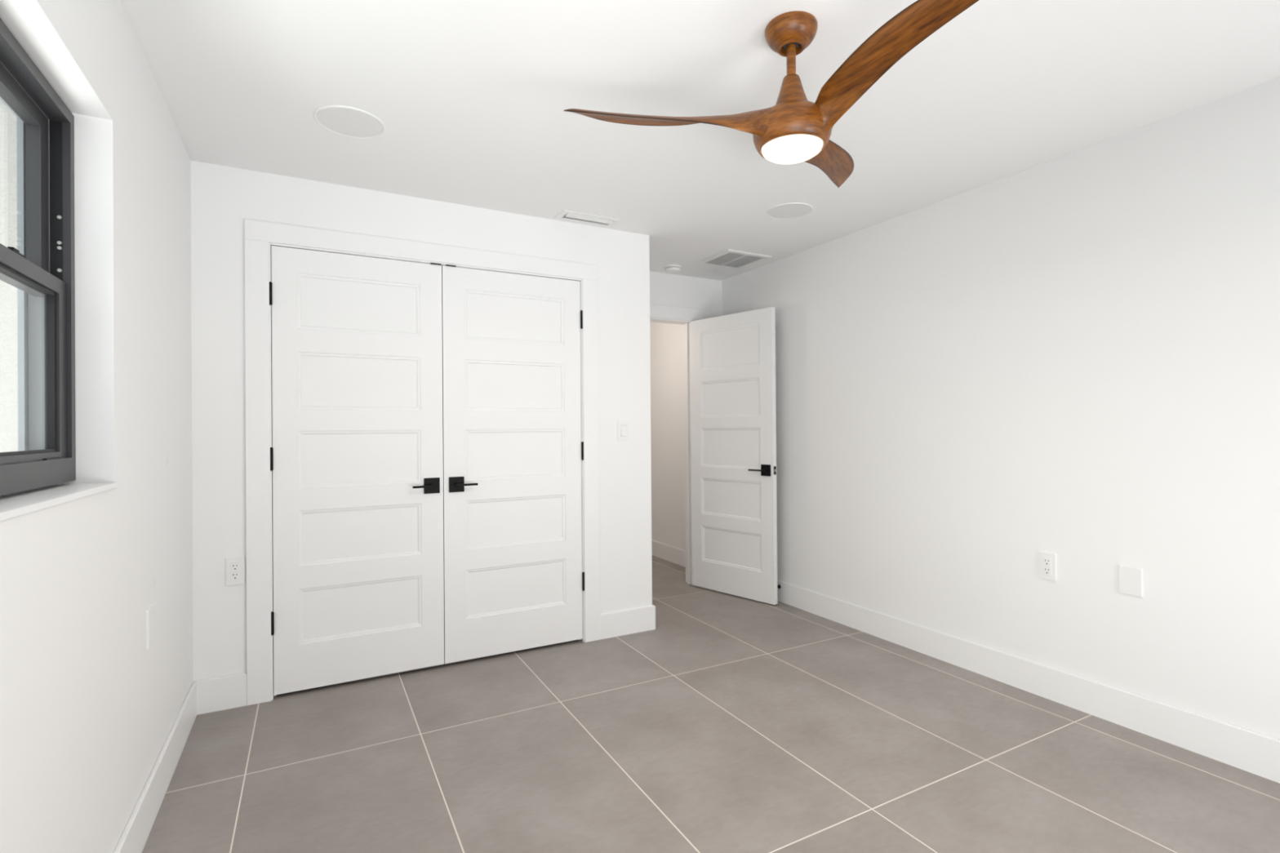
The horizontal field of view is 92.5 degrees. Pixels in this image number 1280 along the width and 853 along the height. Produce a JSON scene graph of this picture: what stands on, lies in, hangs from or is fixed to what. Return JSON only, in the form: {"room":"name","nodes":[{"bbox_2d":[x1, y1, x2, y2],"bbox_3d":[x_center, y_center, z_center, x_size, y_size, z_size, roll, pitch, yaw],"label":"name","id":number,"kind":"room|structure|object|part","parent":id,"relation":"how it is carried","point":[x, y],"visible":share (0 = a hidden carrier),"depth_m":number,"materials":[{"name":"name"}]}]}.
{"room":"empty bedroom","nodes":[
{"label":"empty bedroom","id":0,"kind":"room"},
{"bbox_2d":[0,0,193,852],"bbox_3d":[-1.359,0.037,1.383,0.162,2.440,5.300,0,0,-28],"label":"wall","id":1,"kind":"structure","parent":0,"point":[88,712],"depth_m":1.62,"materials":[{"name":"white paint"}]},
{"bbox_2d":[0,17,118,521],"bbox_3d":[-1.119,-0.327,0.928,0.180,0.970,1.530,0,0,-28],"label":"window","id":2,"kind":"structure","parent":1,"relation":"in","point":[42,268],"depth_m":1.51,"materials":[{"name":"grey paint"}]},
{"bbox_3d":[-1.165,-0.556,0.905,0.028,0.452,1.450,0,0,-28],"label":"sash","id":3,"kind":"part","parent":2,"relation":"part of","materials":[{"name":"grey paint"}]},
{"bbox_3d":[-1.133,-0.133,0.919,0.028,0.475,1.448,0,0,-28],"label":"sash","id":4,"kind":"part","parent":2,"relation":"part of","materials":[{"name":"grey paint"}]},
{"bbox_3d":[-1.117,-0.339,0.929,0.008,0.947,1.506,0,0,-28],"label":"frame","id":5,"kind":"part","parent":2,"relation":"part of","materials":[{"name":"grey paint"}]},
{"bbox_3d":[-1.407,0.078,1.465,0.008,0.007,0.090,0,0,-28],"label":"lift rail","id":6,"kind":"part","parent":2,"relation":"part of","materials":[{"name":"black metal"}]},
{"bbox_3d":[-1.076,0.150,0.948,0.079,0.014,1.504,0,0,-28],"label":"sill","id":7,"kind":"part","parent":2,"relation":"part of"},
{"bbox_2d":[146,603,154,649],"bbox_3d":[-1.576,0.643,1.972,0.007,0.126,0.078,0,0,-28],"label":"blank wall plate","id":8,"kind":"object","parent":1,"relation":"attached to","point":[150,611],"visible":1,"depth_m":1.96,"materials":[{"name":"white plastic"}]},
{"bbox_2d":[113,680,197,852],"bbox_3d":[-1.023,1.180,0.959,0.014,0.147,3.950,0,0,-28],"label":"baseboard","id":9,"kind":"structure","parent":1,"relation":"attached to","point":[133,839],"depth_m":2.00,"materials":[{"name":"white wood"}]},
{"bbox_2d":[190,160,652,681],"bbox_3d":[-0.977,0.041,3.292,2.318,2.440,0.100,0,0,-28],"label":"wall","id":10,"kind":"structure","parent":0,"point":[222,197],"depth_m":2.96,"materials":[{"name":"white paint"}]},
{"bbox_2d":[196,672,247,715],"bbox_3d":[-1.868,1.192,2.740,0.186,0.147,0.014,0,0,-28],"label":"baseboard","id":11,"kind":"structure","parent":10,"relation":"attached to","point":[229,691],"depth_m":2.73,"materials":[{"name":"white wood"}]},
{"bbox_2d":[225,556,244,586],"bbox_3d":[-1.829,0.654,2.767,0.074,0.126,0.009,0,0,-28],"label":"wall outlet","id":12,"kind":"object","parent":10,"relation":"attached to","point":[234,566],"visible":1,"depth_m":2.76,"materials":[{"name":"white plastic"}]},
{"bbox_2d":[230,571,239,580],"bbox_3d":[-1.828,0.675,2.765,0.035,0.039,0.003,0,0,-28],"label":"receptacle","id":13,"kind":"object","parent":12,"relation":"attached to","point":[234,575],"depth_m":2.76,"materials":[{"name":"grey plastic"}]},
{"bbox_2d":[230,562,239,571],"bbox_3d":[-1.828,0.634,2.765,0.035,0.039,0.003,0,0,-28],"label":"receptacle","id":14,"kind":"object","parent":12,"relation":"attached to","point":[234,566],"depth_m":2.76,"materials":[{"name":"grey plastic"}]},
{"bbox_2d":[269,245,444,694],"bbox_3d":[-1.368,0.198,3.012,0.777,2.092,0.092,0,0,-28],"label":"door","id":15,"kind":"structure","parent":10,"relation":"in","point":[357,451],"depth_m":3.01,"materials":[{"name":"white wood"}]},
{"bbox_3d":[-1.105,0.307,3.129,0.110,0.021,0.050,0,0,-28],"label":"lever","id":16,"kind":"part","parent":15,"relation":"part of","materials":[{"name":"black metal"}]},
{"bbox_3d":[-1.079,0.306,3.174,0.078,0.080,0.008,0,0,-28],"label":"handle","id":17,"kind":"part","parent":15,"relation":"part of","materials":[{"name":"black metal"}]},
{"bbox_2d":[244,218,599,705],"bbox_3d":[-1.043,0.157,3.245,1.757,2.209,0.118,0,0,-28],"label":"door frame","id":18,"kind":"structure","parent":10,"relation":"attached to","point":[260,237],"depth_m":2.85,"materials":[{"name":"white wood"}]},
{"bbox_3d":[-1.750,0.206,2.808,0.096,2.117,0.018,0,0,-28],"label":"casing","id":19,"kind":"part","parent":18,"relation":"part of","materials":[{"name":"white wood"}]},
{"bbox_3d":[-1.027,-0.902,3.205,1.757,0.092,0.018,0,0,-28],"label":"head casing","id":20,"kind":"part","parent":18,"relation":"part of","materials":[{"name":"white wood"}]},
{"bbox_3d":[-0.288,0.198,3.595,0.096,2.117,0.018,0,0,-28],"label":"casing","id":21,"kind":"part","parent":18,"relation":"part of","materials":[{"name":"white wood"}]},
{"bbox_2d":[441,264,584,663],"bbox_3d":[-0.675,0.194,3.385,0.791,2.092,0.092,0,0,-28],"label":"door","id":22,"kind":"structure","parent":10,"relation":"in","point":[513,446],"depth_m":3.38,"materials":[{"name":"white wood"}]},
{"bbox_3d":[-0.968,0.306,3.233,0.078,0.080,0.008,0,0,-28],"label":"handle","id":23,"kind":"part","parent":22,"relation":"part of","materials":[{"name":"black metal"}]},
{"bbox_3d":[-0.916,0.305,3.231,0.110,0.021,0.050,0,0,-28],"label":"lever","id":24,"kind":"part","parent":22,"relation":"part of","materials":[{"name":"black metal"}]},
{"bbox_2d":[617,420,629,440],"bbox_3d":[-0.100,0.026,3.700,0.080,0.121,0.014,0,0,-28],"label":"light switch","id":25,"kind":"object","parent":10,"relation":"attached to","point":[623,426],"visible":1,"depth_m":3.70,"materials":[{"name":"white plastic"}]},
{"bbox_2d":[649,271,722,319],"bbox_3d":[-0.855,0.043,4.225,3.417,2.440,0.115,0,0,-28],"label":"wall","id":26,"kind":"structure","parent":0,"point":[665,289],"depth_m":4.83,"materials":[{"name":"white paint"}]},
{"bbox_2d":[649,303,704,584],"bbox_3d":[0.095,0.163,4.727,0.900,2.189,0.136,0,0,-28],"label":"door frame","id":27,"kind":"structure","parent":26,"relation":"attached to","point":[683,316],"depth_m":4.88,"materials":[{"name":"white wood"}]},
{"bbox_3d":[0.115,-0.881,4.678,0.900,0.102,0.017,0,0,-28],"label":"head casing","id":28,"kind":"part","parent":27,"relation":"part of","materials":[{"name":"white wood"}]},
{"bbox_2d":[689,306,777,604],"bbox_3d":[0.675,0.207,4.552,0.150,2.071,0.788,0,0,-43],"label":"door","id":29,"kind":"structure","parent":26,"relation":"in","point":[733,412],"depth_m":4.51,"materials":[{"name":"white wood"}]},
{"bbox_3d":[0.828,0.308,4.317,0.050,0.021,0.126,0,0,-43],"label":"lever","id":30,"kind":"part","parent":29,"relation":"part of","materials":[{"name":"black metal"}]},
{"bbox_3d":[0.883,0.307,4.298,0.008,0.080,0.078,0,0,-43],"label":"handle","id":31,"kind":"part","parent":29,"relation":"part of","materials":[{"name":"black metal"}]},
{"bbox_2d":[119,0,1279,280],"bbox_3d":[-0.241,-1.236,3.016,3.767,0.100,7.100,0,0,-28],"label":"ceiling","id":32,"kind":"structure","parent":0,"point":[471,98],"depth_m":2.18,"materials":[{"name":"white paint"}]},
{"bbox_2d":[314,105,385,138],"bbox_3d":[-1.125,-1.179,2.379,0.250,0.005,0.250,0,0,-28],"label":"ceiling speaker","id":33,"kind":"object","parent":32,"relation":"attached to","point":[348,122],"visible":1,"depth_m":2.37,"materials":[{"name":"white plastic"}]},
{"bbox_2d":[554,209,621,227],"bbox_3d":[-0.296,-1.178,3.486,0.350,0.012,0.144,0,0,-28],"label":"ceiling vent","id":34,"kind":"object","parent":32,"relation":"in","point":[569,215],"visible":1,"depth_m":3.47,"materials":[{"name":"white metal"}]},
{"bbox_2d":[664,264,681,273],"bbox_3d":[0.246,-1.164,4.543,0.124,0.041,0.124,0,0,-28],"label":"smoke detector","id":35,"kind":"object","parent":32,"relation":"attached to","point":[671,268],"visible":1,"depth_m":4.50,"materials":[{"name":"white plastic"}]},
{"bbox_2d":[696,248,771,270],"bbox_3d":[0.664,-1.184,4.360,0.374,0.009,0.384,0,0,-28],"label":"ceiling vent","id":36,"kind":"object","parent":32,"relation":"in","point":[727,259],"visible":1,"depth_m":4.34,"materials":[{"name":"white metal"}]},
{"bbox_2d":[705,252,745,265],"bbox_3d":[0.596,-1.182,4.323,0.145,0.005,0.303,0,0,-28],"label":"grille","id":37,"kind":"object","parent":36,"relation":"attached to","point":[726,258],"depth_m":4.32,"materials":[{"name":"white metal"}]},
{"bbox_2d":[722,255,762,267],"bbox_3d":[0.733,-1.183,4.397,0.145,0.005,0.303,0,0,-28],"label":"grille","id":38,"kind":"object","parent":36,"relation":"attached to","point":[742,261],"depth_m":4.40,"materials":[{"name":"white metal"}]},
{"bbox_2d":[564,0,979,187],"bbox_3d":[0.515,-1.002,1.690,1.180,0.387,1.048,0,0,-28],"label":"ceiling fan","id":39,"kind":"object","parent":32,"relation":"hanging from","point":[795,130],"visible":1,"depth_m":1.76,"materials":[{"name":"brown wood"}]},
{"bbox_3d":[0.106,-0.901,1.848,0.652,0.119,0.141,0,0,8],"label":"blade","id":40,"kind":"part","parent":39,"relation":"part of","materials":[{"name":"brown wood"}]},
{"bbox_3d":[0.640,-0.904,2.132,0.141,0.119,0.652,-1,0,38],"label":"blade","id":41,"kind":"part","parent":39,"relation":"part of","materials":[{"name":"brown wood"}]},
{"bbox_3d":[0.619,-0.906,1.527,0.141,0.119,0.652,0,0,-22],"label":"blade","id":42,"kind":"part","parent":39,"relation":"part of","materials":[{"name":"brown wood"}]},
{"bbox_2d":[766,202,813,219],"bbox_3d":[0.827,-1.190,3.388,0.250,0.005,0.250,0,0,-28],"label":"ceiling speaker","id":43,"kind":"object","parent":32,"relation":"attached to","point":[792,210],"visible":1,"depth_m":3.38,"materials":[{"name":"white plastic"}]},
{"bbox_2d":[142,555,1279,852],"bbox_3d":[-0.222,1.304,3.008,3.767,0.100,7.100,0,0,-28],"label":"floor","id":44,"kind":"structure","parent":0,"point":[732,724],"depth_m":2.28,"materials":[{"name":"grey tile"}]},
{"bbox_2d":[649,77,1279,739],"bbox_3d":[1.361,0.025,3.869,0.150,2.440,7.100,0,0,-28],"label":"wall","id":45,"kind":"structure","parent":0,"point":[1075,357],"depth_m":2.72,"materials":[{"name":"white paint"}]},
{"bbox_2d":[651,539,685,567],"bbox_3d":[0.144,1.187,5.971,0.014,0.147,2.029,0,0,-28],"label":"baseboard","id":46,"kind":"structure","parent":45,"relation":"attached to","point":[675,555],"depth_m":5.72,"materials":[{"name":"white wood"}]},
{"bbox_2d":[777,579,1279,783],"bbox_3d":[1.794,1.165,2.904,0.014,0.147,4.706,0,0,-28],"label":"baseboard","id":47,"kind":"structure","parent":45,"relation":"attached to","point":[1245,749],"depth_m":2.69,"materials":[{"name":"white wood"}]},
{"bbox_2d":[1038,551,1057,582],"bbox_3d":[1.856,0.636,2.790,0.009,0.126,0.074,0,0,-28],"label":"wall outlet","id":48,"kind":"object","parent":45,"relation":"attached to","point":[1047,561],"visible":1,"depth_m":2.79,"materials":[{"name":"white plastic"}]},
{"bbox_2d":[1042,556,1051,566],"bbox_3d":[1.853,0.616,2.788,0.003,0.039,0.035,0,0,-28],"label":"receptacle","id":49,"kind":"object","parent":48,"relation":"attached to","point":[1046,561],"depth_m":2.79,"materials":[{"name":"grey plastic"}]},
{"bbox_2d":[1043,565,1051,575],"bbox_3d":[1.853,0.657,2.788,0.003,0.039,0.035,0,0,-28],"label":"receptacle","id":50,"kind":"object","parent":48,"relation":"attached to","point":[1046,569],"depth_m":2.79,"materials":[{"name":"grey plastic"}]},
{"bbox_2d":[1119,564,1142,597],"bbox_3d":[2.009,0.633,2.507,0.007,0.117,0.082,0,0,-28],"label":"blank wall plate","id":51,"kind":"object","parent":45,"relation":"attached to","point":[1131,579],"visible":1,"depth_m":2.50,"materials":[{"name":"white plastic"}]},
{"bbox_3d":[-0.180,0.037,4.150,0.100,2.440,0.656,0,0,-28],"label":"wall","id":52,"kind":"structure","parent":0,"visible":0},
{"bbox_2d":[600,604,655,639],"bbox_3d":[-0.253,1.184,4.037,0.378,0.147,0.770,0,0,-28],"label":"baseboard","id":53,"kind":"structure","parent":52,"relation":"attached to","point":[628,621],"depth_m":3.69,"materials":[{"name":"white wood"}]},
{"bbox_3d":[-2.656,1.611,-0.660,4.000,0.100,6.750,0,0,-28],"label":"ground","id":54,"kind":"structure","parent":0,"visible":0},
{"bbox_2d":[0,99,17,452],"bbox_3d":[-4.225,-0.668,2.231,4.000,4.500,0.200,0,0,-28],"label":"wall","id":55,"kind":"structure","parent":54,"relation":"on","point":[8,136],"depth_m":2.82,"materials":[{"name":"white paint"}]}
]}

